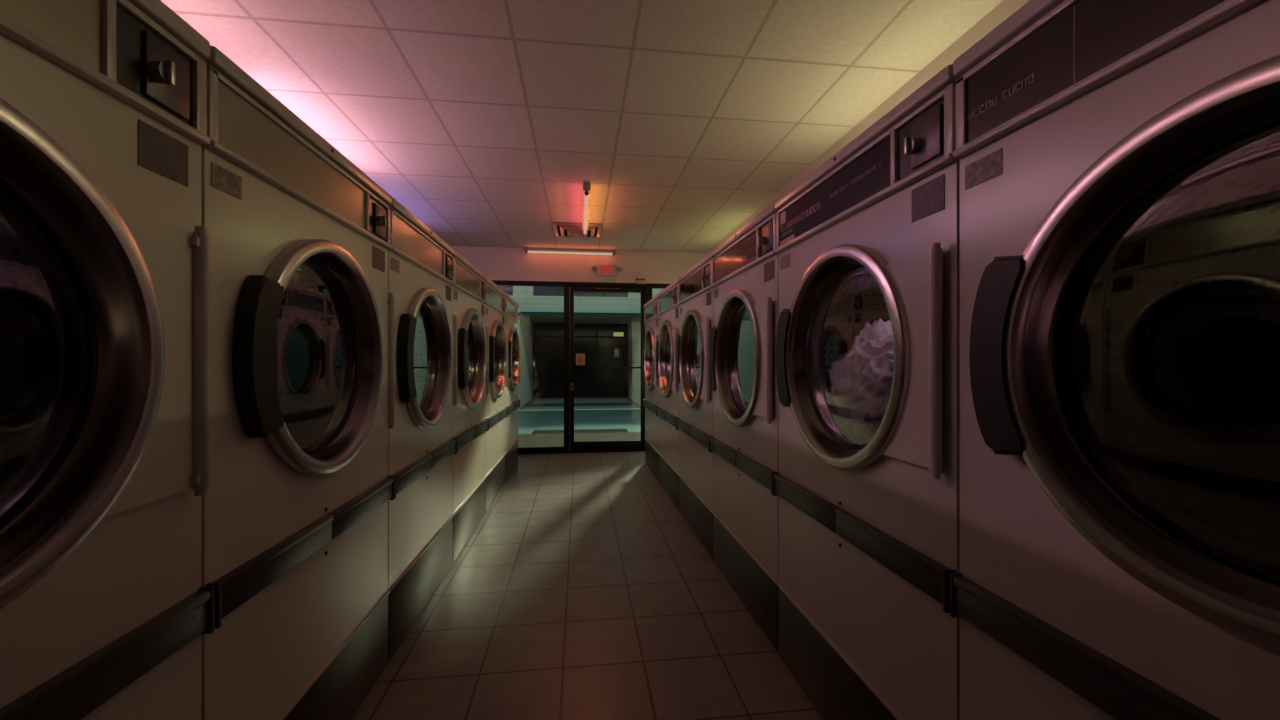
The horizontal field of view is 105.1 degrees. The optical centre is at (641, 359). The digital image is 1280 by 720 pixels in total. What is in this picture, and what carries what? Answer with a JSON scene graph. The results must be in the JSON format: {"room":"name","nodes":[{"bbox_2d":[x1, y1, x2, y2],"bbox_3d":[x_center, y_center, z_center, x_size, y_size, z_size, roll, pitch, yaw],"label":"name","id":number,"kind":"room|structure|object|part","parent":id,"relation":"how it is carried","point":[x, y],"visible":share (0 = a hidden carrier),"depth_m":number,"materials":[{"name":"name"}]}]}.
{"room":"laundry","nodes":[
{"label":"laundry","id":0,"kind":"room"},
{"bbox_2d":[451,246,705,283],"bbox_3d":[-0.776,-1.608,6.091,3.425,1.300,0.160,0,0,-7],"label":"wall","id":1,"kind":"structure","parent":0,"point":[496,263],"depth_m":6.00,"materials":[{"name":"white paint"}]},
{"bbox_2d":[496,284,564,451],"bbox_3d":[-1.647,0.097,5.951,1.422,2.050,0.060,0,0,-7],"label":"window","id":2,"kind":"structure","parent":1,"relation":"in","point":[553,448],"depth_m":5.99,"materials":[{"name":"black metal"}]},
{"bbox_2d":[524,247,615,255],"bbox_3d":[-0.858,-1.316,5.956,1.102,0.074,0.086,0,0,-7],"label":"tube light","id":3,"kind":"object","parent":1,"relation":"attached to","point":[526,249],"visible":1,"depth_m":5.94,"materials":[{"name":"grey"}]},
{"bbox_2d":[491,280,669,454],"bbox_3d":[-0.772,0.092,6.059,3.185,2.100,0.105,0,0,-7],"label":"trim","id":4,"kind":"structure","parent":1,"relation":"attached to","point":[646,286],"depth_m":6.00,"materials":[{"name":"black metal"}]},
{"bbox_2d":[592,264,621,275],"bbox_3d":[-0.424,-1.103,6.011,0.370,0.140,0.086,0,0,-7],"label":"exit sign","id":5,"kind":"object","parent":1,"relation":"attached to","point":[602,269],"visible":1,"depth_m":6.00,"materials":[{"name":"grey plastic"}]},
{"bbox_2d":[570,285,643,450],"bbox_3d":[-0.419,0.102,6.065,0.919,2.036,0.110,0,0,-7],"label":"door","id":6,"kind":"structure","parent":1,"relation":"in","point":[623,444],"depth_m":6.05,"materials":[{"name":"black metal"}]},
{"bbox_2d":[576,354,584,364],"bbox_3d":[-0.749,-0.008,6.044,0.110,0.140,0.003,0,0,-7],"label":"paper notice","id":7,"kind":"object","parent":6,"relation":"attached to","point":[580,358],"visible":1,"depth_m":6.04,"materials":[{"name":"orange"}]},
{"bbox_2d":[636,278,645,283],"bbox_3d":[-0.006,-0.977,6.074,0.122,0.062,0.066,0,0,-7],"label":"door closer","id":8,"kind":"structure","parent":1,"relation":"in","point":[638,281],"depth_m":6.06,"materials":[{"name":"beige"}]},
{"bbox_2d":[650,287,665,299],"bbox_3d":[0.456,0.097,6.216,0.709,2.050,0.060,0,0,-7],"label":"window","id":9,"kind":"structure","parent":1,"relation":"in","point":[650,287],"depth_m":6.14,"materials":[{"name":"black metal"}]},
{"bbox_2d":[161,0,1002,252],"bbox_3d":[-0.180,-1.415,1.368,3.385,0.120,9.360,0,0,-7],"label":"ceiling","id":10,"kind":"structure","parent":0,"point":[488,121],"depth_m":2.46,"materials":[{"name":"tile"}]},
{"bbox_2d":[552,222,601,236],"bbox_3d":[-0.662,-1.326,5.087,0.490,0.058,0.500,0,0,-7],"label":"ceiling vent","id":11,"kind":"object","parent":10,"relation":"in","point":[560,228],"visible":0.94,"depth_m":4.99,"materials":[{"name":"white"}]},
{"bbox_3d":[-0.662,-1.324,5.087,0.120,0.054,0.120,0,0,-7],"label":"plate","id":12,"kind":"part","parent":11,"relation":"part of","materials":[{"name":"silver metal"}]},
{"bbox_2d":[582,183,590,234],"bbox_3d":[-0.494,-1.308,4.352,0.060,0.094,1.200,0,0,-7],"label":"tube light","id":13,"kind":"object","parent":10,"relation":"attached to","point":[586,187],"visible":1,"depth_m":4.10,"materials":[{"name":"grey glass"}]},
{"bbox_2d":[351,452,824,719],"bbox_3d":[-0.188,1.202,1.428,3.385,0.120,9.480,0,0,-7],"label":"floor","id":14,"kind":"structure","parent":0,"point":[582,591],"depth_m":2.13,"materials":[{"name":"tile"}]},
{"bbox_2d":[0,0,213,719],"bbox_3d":[-1.151,0.260,0.460,0.798,1.748,0.892,0,0,-7],"label":"washing machine","id":15,"kind":"object","parent":14,"relation":"on","point":[105,610],"visible":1,"depth_m":0.76,"materials":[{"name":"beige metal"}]},
{"bbox_3d":[-0.802,-0.495,0.410,0.040,0.133,0.670,0,0,-7],"label":"control panel","id":16,"kind":"part","parent":15,"relation":"part of","materials":[{"name":"beige metal"}]},
{"bbox_3d":[-0.777,-0.008,0.503,0.035,0.655,0.655,0,0,-7],"label":"door","id":17,"kind":"part","parent":15,"relation":"part of","materials":[{"name":"silver metal"}]},
{"bbox_3d":[-0.810,-0.494,0.499,0.064,0.160,0.892,0,0,-7],"label":"header frame","id":18,"kind":"part","parent":15,"relation":"part of","materials":[{"name":"grey metal"}]},
{"bbox_3d":[-0.822,0.001,0.803,0.017,0.473,0.200,0,0,-7],"label":"hinge plate","id":19,"kind":"part","parent":15,"relation":"part of","materials":[{"name":"beige metal"}]},
{"bbox_3d":[-0.816,-0.490,0.835,0.034,0.040,0.034,0,0,-7],"label":"coin knob","id":20,"kind":"part","parent":15,"relation":"part of","materials":[{"name":"silver metal"}]},
{"bbox_3d":[-0.833,-0.496,0.862,0.007,0.107,0.090,0,0,-7],"label":"coin plate","id":21,"kind":"part","parent":15,"relation":"part of","materials":[{"name":"silver metal"}]},
{"bbox_2d":[200,46,394,719],"bbox_3d":[-1.254,0.260,1.354,0.798,1.748,0.892,0,0,-7],"label":"washing machine","id":22,"kind":"object","parent":14,"relation":"on","point":[294,508],"visible":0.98,"depth_m":1.25,"materials":[{"name":"white metal"}]},
{"bbox_3d":[-0.854,-0.368,1.010,0.002,0.048,0.085,0,0,-6],"label":"model plate","id":23,"kind":"part","parent":22,"relation":"part of","materials":[{"name":"silver metal"}]},
{"bbox_3d":[-0.840,-0.008,1.085,0.038,0.356,0.120,0,0,-7],"label":"door handle","id":24,"kind":"part","parent":22,"relation":"part of","materials":[{"name":"black plastic"}]},
{"bbox_3d":[-0.905,-0.495,1.304,0.040,0.133,0.670,0,0,-7],"label":"control panel","id":25,"kind":"part","parent":22,"relation":"part of","materials":[{"name":"beige metal"}]},
{"bbox_3d":[-0.913,-0.494,1.393,0.064,0.160,0.892,0,0,-7],"label":"header frame","id":26,"kind":"part","parent":22,"relation":"part of","materials":[{"name":"grey metal"}]},
{"bbox_3d":[-0.880,-0.008,1.397,0.035,0.655,0.655,0,0,-7],"label":"door","id":27,"kind":"part","parent":22,"relation":"part of","materials":[{"name":"silver metal"}]},
{"bbox_3d":[-0.926,1.004,1.391,0.058,0.260,0.888,0,0,-7],"label":"kick plate","id":28,"kind":"part","parent":22,"relation":"part of","materials":[{"name":"grey metal"}]},
{"bbox_3d":[-0.925,0.001,1.697,0.017,0.473,0.200,0,0,-7],"label":"hinge plate","id":29,"kind":"part","parent":22,"relation":"part of","materials":[{"name":"beige metal"}]},
{"bbox_3d":[-0.936,-0.496,1.756,0.007,0.107,0.090,0,0,-7],"label":"coin plate","id":30,"kind":"part","parent":22,"relation":"part of","materials":[{"name":"silver metal"}]},
{"bbox_3d":[-0.918,-0.490,1.730,0.034,0.040,0.034,0,0,-7],"label":"coin knob","id":31,"kind":"part","parent":22,"relation":"part of","materials":[{"name":"black metal"}]},
{"bbox_2d":[388,198,456,660],"bbox_3d":[-1.356,0.260,2.248,0.798,1.748,0.892,0,0,-7],"label":"washing machine","id":32,"kind":"object","parent":14,"relation":"on","point":[421,444],"visible":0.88,"depth_m":2.17,"materials":[{"name":"white metal"}]},
{"bbox_3d":[-0.957,-0.368,1.904,0.002,0.048,0.085,0,0,-6],"label":"model plate","id":33,"kind":"part","parent":32,"relation":"part of","materials":[{"name":"silver metal"}]},
{"bbox_3d":[-0.943,-0.008,1.979,0.038,0.356,0.120,0,0,-7],"label":"door handle","id":34,"kind":"part","parent":32,"relation":"part of","materials":[{"name":"black plastic"}]},
{"bbox_3d":[-1.008,-0.495,2.199,0.040,0.133,0.670,0,0,-7],"label":"control panel","id":35,"kind":"part","parent":32,"relation":"part of","materials":[{"name":"beige"}]},
{"bbox_3d":[-1.029,1.004,2.286,0.058,0.260,0.888,0,0,-7],"label":"kick plate","id":36,"kind":"part","parent":32,"relation":"part of","materials":[{"name":"grey metal"}]},
{"bbox_3d":[-1.016,-0.494,2.287,0.064,0.160,0.892,0,0,-7],"label":"header frame","id":37,"kind":"part","parent":32,"relation":"part of","materials":[{"name":"grey metal"}]},
{"bbox_3d":[-0.982,-0.008,2.291,0.035,0.655,0.655,0,0,-7],"label":"door","id":38,"kind":"part","parent":32,"relation":"part of","materials":[{"name":"silver metal"}]},
{"bbox_3d":[-1.039,-0.496,2.650,0.007,0.107,0.090,0,0,-7],"label":"coin plate","id":39,"kind":"part","parent":32,"relation":"part of","materials":[{"name":"silver metal"}]},
{"bbox_3d":[-1.028,0.001,2.591,0.017,0.473,0.200,0,0,-7],"label":"hinge plate","id":40,"kind":"part","parent":32,"relation":"part of","materials":[{"name":"beige metal"}]},
{"bbox_3d":[-1.021,-0.490,2.624,0.034,0.040,0.034,0,0,-7],"label":"coin knob","id":41,"kind":"part","parent":32,"relation":"part of","materials":[{"name":"silver metal"}]},
{"bbox_2d":[452,251,488,561],"bbox_3d":[-1.459,0.260,3.142,0.798,1.748,0.892,0,0,-7],"label":"washing machine","id":42,"kind":"object","parent":14,"relation":"on","point":[469,423],"visible":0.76,"depth_m":3.11,"materials":[{"name":"white metal"}]},
{"bbox_3d":[-1.060,-0.368,2.798,0.002,0.048,0.085,0,0,-6],"label":"model plate","id":43,"kind":"part","parent":42,"relation":"part of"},
{"bbox_3d":[-1.046,-0.008,2.873,0.038,0.356,0.120,0,0,-7],"label":"door handle","id":44,"kind":"part","parent":42,"relation":"part of","materials":[{"name":"black plastic"}]},
{"bbox_3d":[-1.110,-0.495,3.093,0.040,0.133,0.670,0,0,-7],"label":"control panel","id":45,"kind":"part","parent":42,"relation":"part of","materials":[{"name":"beige"}]},
{"bbox_3d":[-1.131,1.004,3.180,0.058,0.260,0.888,0,0,-7],"label":"kick plate","id":46,"kind":"part","parent":42,"relation":"part of","materials":[{"name":"grey metal"}]},
{"bbox_3d":[-1.118,-0.494,3.181,0.064,0.160,0.892,0,0,-7],"label":"header frame","id":47,"kind":"part","parent":42,"relation":"part of","materials":[{"name":"grey metal"}]},
{"bbox_3d":[-1.085,-0.008,3.185,0.035,0.655,0.655,0,0,-7],"label":"door","id":48,"kind":"part","parent":42,"relation":"part of","materials":[{"name":"silver metal"}]},
{"bbox_3d":[-1.141,-0.496,3.544,0.007,0.107,0.090,0,0,-7],"label":"coin plate","id":49,"kind":"part","parent":42,"relation":"part of","materials":[{"name":"silver metal"}]},
{"bbox_3d":[-1.131,0.001,3.486,0.017,0.473,0.200,0,0,-7],"label":"hinge plate","id":50,"kind":"part","parent":42,"relation":"part of","materials":[{"name":"beige metal"}]},
{"bbox_2d":[485,277,507,512],"bbox_3d":[-1.562,0.260,4.036,0.798,1.748,0.892,0,0,-7],"label":"washing machine","id":51,"kind":"object","parent":14,"relation":"on","point":[496,411],"visible":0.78,"depth_m":4.04,"materials":[{"name":"white metal"}]},
{"bbox_3d":[-1.149,-0.008,3.768,0.038,0.356,0.120,0,0,-7],"label":"door handle","id":52,"kind":"part","parent":51,"relation":"part of","materials":[{"name":"black plastic"}]},
{"bbox_3d":[-1.213,-0.495,3.987,0.040,0.133,0.670,0,0,-7],"label":"control panel","id":53,"kind":"part","parent":51,"relation":"part of","materials":[{"name":"beige"}]},
{"bbox_3d":[-1.234,1.004,4.074,0.058,0.260,0.888,0,0,-7],"label":"kick plate","id":54,"kind":"part","parent":51,"relation":"part of","materials":[{"name":"grey metal"}]},
{"bbox_3d":[-1.221,-0.494,4.075,0.064,0.160,0.892,0,0,-7],"label":"header frame","id":55,"kind":"part","parent":51,"relation":"part of","materials":[{"name":"grey metal"}]},
{"bbox_3d":[-1.188,-0.008,4.079,0.035,0.655,0.655,0,0,-7],"label":"door","id":56,"kind":"part","parent":51,"relation":"part of","materials":[{"name":"silver metal"}]},
{"bbox_2d":[505,294,520,481],"bbox_3d":[-1.665,0.260,4.931,0.798,1.748,0.892,0,0,-7],"label":"washing machine","id":57,"kind":"object","parent":14,"relation":"on","point":[512,402],"visible":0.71,"depth_m":4.93,"materials":[{"name":"white metal"}]},
{"bbox_3d":[-1.251,-0.008,4.662,0.038,0.356,0.120,0,0,-7],"label":"door handle","id":58,"kind":"part","parent":57,"relation":"part of","materials":[{"name":"black plastic"}]},
{"bbox_3d":[-1.316,-0.495,4.881,0.040,0.133,0.670,0,0,-7],"label":"control panel","id":59,"kind":"part","parent":57,"relation":"part of","materials":[{"name":"beige"}]},
{"bbox_3d":[-1.337,1.004,4.968,0.058,0.260,0.888,0,0,-7],"label":"kick plate","id":60,"kind":"part","parent":57,"relation":"part of","materials":[{"name":"grey metal"}]},
{"bbox_3d":[-1.324,-0.494,4.970,0.064,0.160,0.892,0,0,-7],"label":"header frame","id":61,"kind":"part","parent":57,"relation":"part of","materials":[{"name":"grey metal"}]},
{"bbox_3d":[-1.291,-0.008,4.973,0.035,0.655,0.655,0,0,-7],"label":"door","id":62,"kind":"part","parent":57,"relation":"part of","materials":[{"name":"silver metal"}]},
{"bbox_2d":[642,295,658,480],"bbox_3d":[0.457,0.260,5.072,0.798,1.748,0.892,0,0,-8],"label":"washing machine","id":63,"kind":"object","parent":14,"relation":"on","point":[651,320],"visible":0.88,"depth_m":5.00,"materials":[{"name":"white metal"}]},
{"bbox_3d":[0.038,-0.008,5.332,0.038,0.356,0.120,0,0,-8],"label":"door handle","id":64,"kind":"part","parent":63,"relation":"part of","materials":[{"name":"black plastic"}]},
{"bbox_3d":[0.084,-0.008,5.021,0.035,0.655,0.655,0,0,-8],"label":"door","id":65,"kind":"part","parent":63,"relation":"part of","materials":[{"name":"silver metal"}]},
{"bbox_3d":[0.107,-0.495,5.114,0.040,0.133,0.670,0,0,-8],"label":"control panel","id":66,"kind":"part","parent":63,"relation":"part of","materials":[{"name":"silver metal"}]},
{"bbox_3d":[0.117,-0.494,5.026,0.064,0.160,0.892,0,0,-8],"label":"header frame","id":67,"kind":"part","parent":63,"relation":"part of","materials":[{"name":"grey metal"}]},
{"bbox_3d":[0.130,1.004,5.027,0.058,0.260,0.888,0,0,-8],"label":"kick plate","id":68,"kind":"part","parent":63,"relation":"part of","materials":[{"name":"grey metal"}]},
{"bbox_3d":[0.136,0.001,4.721,0.017,0.473,0.200,0,0,-8],"label":"hinge plate","id":69,"kind":"part","parent":63,"relation":"part of","materials":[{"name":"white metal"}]},
{"bbox_2d":[656,279,679,509],"bbox_3d":[0.579,0.260,4.180,0.798,1.748,0.892,0,0,-8],"label":"washing machine","id":70,"kind":"object","parent":14,"relation":"on","point":[668,410],"visible":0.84,"depth_m":4.10,"materials":[{"name":"white metal"}]},
{"bbox_3d":[0.160,-0.008,4.440,0.038,0.356,0.120,0,0,-8],"label":"door handle","id":71,"kind":"part","parent":70,"relation":"part of","materials":[{"name":"black plastic"}]},
{"bbox_3d":[0.206,-0.008,4.129,0.035,0.655,0.655,0,0,-8],"label":"door","id":72,"kind":"part","parent":70,"relation":"part of","materials":[{"name":"silver metal"}]},
{"bbox_3d":[0.229,-0.495,4.222,0.040,0.133,0.670,0,0,-8],"label":"control panel","id":73,"kind":"part","parent":70,"relation":"part of","materials":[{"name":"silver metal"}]},
{"bbox_3d":[0.239,-0.494,4.134,0.064,0.160,0.892,0,0,-8],"label":"header frame","id":74,"kind":"part","parent":70,"relation":"part of","materials":[{"name":"grey metal"}]},
{"bbox_3d":[0.252,1.004,4.136,0.058,0.260,0.888,0,0,-8],"label":"kick plate","id":75,"kind":"part","parent":70,"relation":"part of","materials":[{"name":"grey metal"}]},
{"bbox_3d":[0.259,0.001,3.830,0.017,0.473,0.200,0,0,-8],"label":"hinge plate","id":76,"kind":"part","parent":70,"relation":"part of","materials":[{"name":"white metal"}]},
{"bbox_2d":[676,253,712,557],"bbox_3d":[0.702,0.260,3.289,0.798,1.748,0.892,0,0,-8],"label":"washing machine","id":77,"kind":"object","parent":14,"relation":"on","point":[695,293],"visible":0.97,"depth_m":3.17,"materials":[{"name":"white metal"}]},
{"bbox_3d":[0.282,-0.008,3.548,0.038,0.356,0.120,0,0,-8],"label":"door handle","id":78,"kind":"part","parent":77,"relation":"part of","materials":[{"name":"black"}]},
{"bbox_3d":[0.352,-0.495,3.330,0.040,0.133,0.670,0,0,-8],"label":"control panel","id":79,"kind":"part","parent":77,"relation":"part of","materials":[{"name":"black"}]},
{"bbox_3d":[0.329,-0.008,3.237,0.035,0.655,0.655,0,0,-8],"label":"door","id":80,"kind":"part","parent":77,"relation":"part of","materials":[{"name":"silver metal"}]},
{"bbox_3d":[0.362,-0.494,3.242,0.064,0.160,0.892,0,0,-8],"label":"header frame","id":81,"kind":"part","parent":77,"relation":"part of","materials":[{"name":"grey metal"}]},
{"bbox_3d":[0.375,1.004,3.244,0.058,0.260,0.888,0,0,-8],"label":"kick plate","id":82,"kind":"part","parent":77,"relation":"part of","materials":[{"name":"grey metal"}]},
{"bbox_3d":[0.375,-0.490,2.906,0.034,0.040,0.034,0,0,-8],"label":"coin knob","id":83,"kind":"part","parent":77,"relation":"part of","materials":[{"name":"silver metal"}]},
{"bbox_3d":[0.381,0.001,2.938,0.017,0.473,0.200,0,0,-8],"label":"hinge plate","id":84,"kind":"part","parent":77,"relation":"part of","materials":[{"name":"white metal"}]},
{"bbox_3d":[0.393,-0.496,2.880,0.007,0.107,0.090,0,0,-8],"label":"coin plate","id":85,"kind":"part","parent":77,"relation":"part of","materials":[{"name":"grey metal"}]},
{"bbox_2d":[709,203,778,650],"bbox_3d":[0.824,0.260,2.397,0.798,1.748,0.892,0,0,-8],"label":"washing machine","id":86,"kind":"object","parent":14,"relation":"on","point":[744,443],"visible":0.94,"depth_m":2.23,"materials":[{"name":"white metal"}]},
{"bbox_3d":[0.405,-0.008,2.657,0.038,0.356,0.120,0,0,-8],"label":"door handle","id":87,"kind":"part","parent":86,"relation":"part of","materials":[{"name":"black"}]},
{"bbox_3d":[0.417,-0.368,2.732,0.002,0.048,0.085,0,0,-8],"label":"model plate","id":88,"kind":"part","parent":86,"relation":"part of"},
{"bbox_3d":[0.474,-0.495,2.439,0.040,0.133,0.670,0,0,-8],"label":"control panel","id":89,"kind":"part","parent":86,"relation":"part of","materials":[{"name":"black"}]},
{"bbox_3d":[0.451,-0.008,2.346,0.035,0.655,0.655,0,0,-8],"label":"door","id":90,"kind":"part","parent":86,"relation":"part of","materials":[{"name":"silver metal"}]},
{"bbox_3d":[0.484,-0.494,2.350,0.064,0.160,0.892,0,0,-8],"label":"header frame","id":91,"kind":"part","parent":86,"relation":"part of","materials":[{"name":"grey metal"}]},
{"bbox_3d":[0.497,1.004,2.352,0.058,0.260,0.888,0,0,-8],"label":"kick plate","id":92,"kind":"part","parent":86,"relation":"part of","materials":[{"name":"grey metal"}]},
{"bbox_3d":[0.497,-0.490,2.014,0.034,0.040,0.034,0,0,-8],"label":"coin knob","id":93,"kind":"part","parent":86,"relation":"part of","materials":[{"name":"silver metal"}]},
{"bbox_3d":[0.503,0.001,2.046,0.017,0.473,0.200,0,0,-8],"label":"hinge plate","id":94,"kind":"part","parent":86,"relation":"part of","materials":[{"name":"white metal"}]},
{"bbox_3d":[0.515,-0.496,1.988,0.007,0.107,0.090,0,0,-8],"label":"coin plate","id":95,"kind":"part","parent":86,"relation":"part of","materials":[{"name":"grey metal"}]},
{"bbox_2d":[773,64,959,719],"bbox_3d":[0.946,0.260,1.505,0.798,1.748,0.892,0,0,-8],"label":"washing machine","id":96,"kind":"object","parent":14,"relation":"on","point":[869,528],"visible":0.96,"depth_m":1.27,"materials":[{"name":"white metal"}]},
{"bbox_3d":[0.527,-0.008,1.765,0.038,0.356,0.120,0,0,-8],"label":"door handle","id":97,"kind":"part","parent":96,"relation":"part of","materials":[{"name":"black plastic"}]},
{"bbox_3d":[0.539,-0.368,1.841,0.002,0.048,0.085,0,0,-8],"label":"model plate","id":98,"kind":"part","parent":96,"relation":"part of","materials":[{"name":"silver metal"}]},
{"bbox_3d":[0.596,-0.495,1.547,0.040,0.133,0.670,0,0,-8],"label":"control panel","id":99,"kind":"part","parent":96,"relation":"part of","materials":[{"name":"blue"}]},
{"bbox_3d":[0.619,1.004,1.460,0.058,0.260,0.888,0,0,-8],"label":"kick plate","id":100,"kind":"part","parent":96,"relation":"part of","materials":[{"name":"grey metal"}]},
{"bbox_3d":[0.573,-0.008,1.454,0.035,0.655,0.655,0,0,-8],"label":"door","id":101,"kind":"part","parent":96,"relation":"part of","materials":[{"name":"silver metal"}]},
{"bbox_2d":[827,319,893,437],"bbox_3d":[0.803,0.093,1.577,0.331,0.456,0.547,0,0,-8],"label":"laundry","id":102,"kind":"object","parent":96,"relation":"in","point":[861,378],"visible":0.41,"depth_m":1.53,"materials":[{"name":"fabric"}]},
{"bbox_3d":[0.607,-0.494,1.459,0.064,0.160,0.892,0,0,-8],"label":"header frame","id":103,"kind":"part","parent":96,"relation":"part of","materials":[{"name":"grey metal"}]},
{"bbox_3d":[0.625,0.001,1.155,0.017,0.473,0.200,0,0,-8],"label":"hinge plate","id":104,"kind":"part","parent":96,"relation":"part of","materials":[{"name":"white metal"}]},
{"bbox_3d":[0.619,-0.490,1.122,0.034,0.040,0.034,0,0,-8],"label":"coin knob","id":105,"kind":"part","parent":96,"relation":"part of","materials":[{"name":"silver metal"}]},
{"bbox_3d":[0.637,-0.496,1.097,0.007,0.107,0.090,0,0,-8],"label":"coin plate","id":106,"kind":"part","parent":96,"relation":"part of","materials":[{"name":"grey metal"}]},
{"bbox_2d":[950,0,1279,719],"bbox_3d":[1.069,0.260,0.614,0.798,1.748,0.892,0,0,-8],"label":"washing machine","id":107,"kind":"object","parent":14,"relation":"on","point":[1120,159],"visible":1,"depth_m":0.81,"materials":[{"name":"white metal"}]},
{"bbox_3d":[0.662,-0.368,0.949,0.002,0.048,0.085,0,0,-8],"label":"model plate","id":108,"kind":"part","parent":107,"relation":"part of","materials":[{"name":"silver metal"}]},
{"bbox_3d":[0.649,-0.008,0.873,0.038,0.356,0.120,0,0,-8],"label":"door handle","id":109,"kind":"part","parent":107,"relation":"part of","materials":[{"name":"black plastic"}]},
{"bbox_3d":[0.719,-0.495,0.655,0.040,0.133,0.670,0,0,-8],"label":"control panel","id":110,"kind":"part","parent":107,"relation":"part of","materials":[{"name":"black"}]},
{"bbox_3d":[0.729,-0.494,0.567,0.064,0.160,0.892,0,0,-8],"label":"header frame","id":111,"kind":"part","parent":107,"relation":"part of","materials":[{"name":"grey metal"}]},
{"bbox_3d":[0.696,-0.008,0.562,0.035,0.655,0.655,0,0,-8],"label":"door","id":112,"kind":"part","parent":107,"relation":"part of","materials":[{"name":"silver metal"}]},
{"bbox_2d":[706,0,1029,255],"bbox_3d":[1.453,-0.106,1.625,0.120,2.497,9.260,0,0,-7],"label":"wall","id":113,"kind":"structure","parent":0,"point":[1005,9],"depth_m":2.35,"materials":[{"name":"white paint"}]},
{"label":"outside","id":114,"kind":"structure","parent":0,"visible":0},
{"bbox_2d":[518,409,640,433],"bbox_3d":[-1.205,1.218,9.549,28.000,0.128,3.750,0,0,-7],"label":"road","id":115,"kind":"structure","parent":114,"point":[629,419],"depth_m":9.35,"materials":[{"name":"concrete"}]},
{"bbox_2d":[518,408,640,410],"bbox_3d":[-1.435,1.194,11.370,18.000,0.096,0.080,0,0,-7],"label":"kerb","id":116,"kind":"object","parent":115,"relation":"on","point":[637,408],"visible":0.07,"depth_m":11.34,"materials":[{"name":"beige"}]},
{"bbox_2d":[532,429,627,433],"bbox_3d":[-0.975,1.149,7.890,1.520,0.010,0.440,0,0,-7],"label":"drain grate","id":117,"kind":"object","parent":115,"relation":"on","point":[576,430],"visible":0.9,"depth_m":7.88,"materials":[{"name":"black metal"}]},
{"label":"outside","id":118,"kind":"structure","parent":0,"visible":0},
{"bbox_2d":[518,432,640,446],"bbox_3d":[-0.872,1.204,6.910,18.000,0.115,1.570,0,0,-7],"label":"sidewalk","id":119,"kind":"structure","parent":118,"point":[525,440],"depth_m":7.16,"materials":[{"name":"concrete"}]},
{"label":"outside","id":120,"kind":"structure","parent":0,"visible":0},
{"bbox_2d":[497,285,662,409],"bbox_3d":[-1.673,-1.548,13.265,12.000,5.620,3.860,0,0,-7],"label":"building","id":121,"kind":"structure","parent":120,"point":[601,319],"depth_m":14.31,"materials":[{"name":"grey"}]},
{"bbox_3d":[-1.841,0.012,14.988,2.880,2.260,0.040,0,0,-7],"label":"shop glass","id":122,"kind":"part","parent":121,"relation":"part of","materials":[{"name":"black glass"}]},
{"bbox_3d":[-1.837,0.012,14.958,2.880,2.260,0.060,0,0,-7],"label":"shop frame","id":123,"kind":"part","parent":121,"relation":"part of","materials":[{"name":"black metal"}]},
{"bbox_2d":[614,349,618,356],"bbox_3d":[-0.756,-0.218,15.056,0.150,0.240,0.005,0,0,-7],"label":"paper notice","id":124,"kind":"object","parent":121,"relation":"attached to","point":[616,351],"visible":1,"depth_m":15.05,"materials":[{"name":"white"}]}
]}

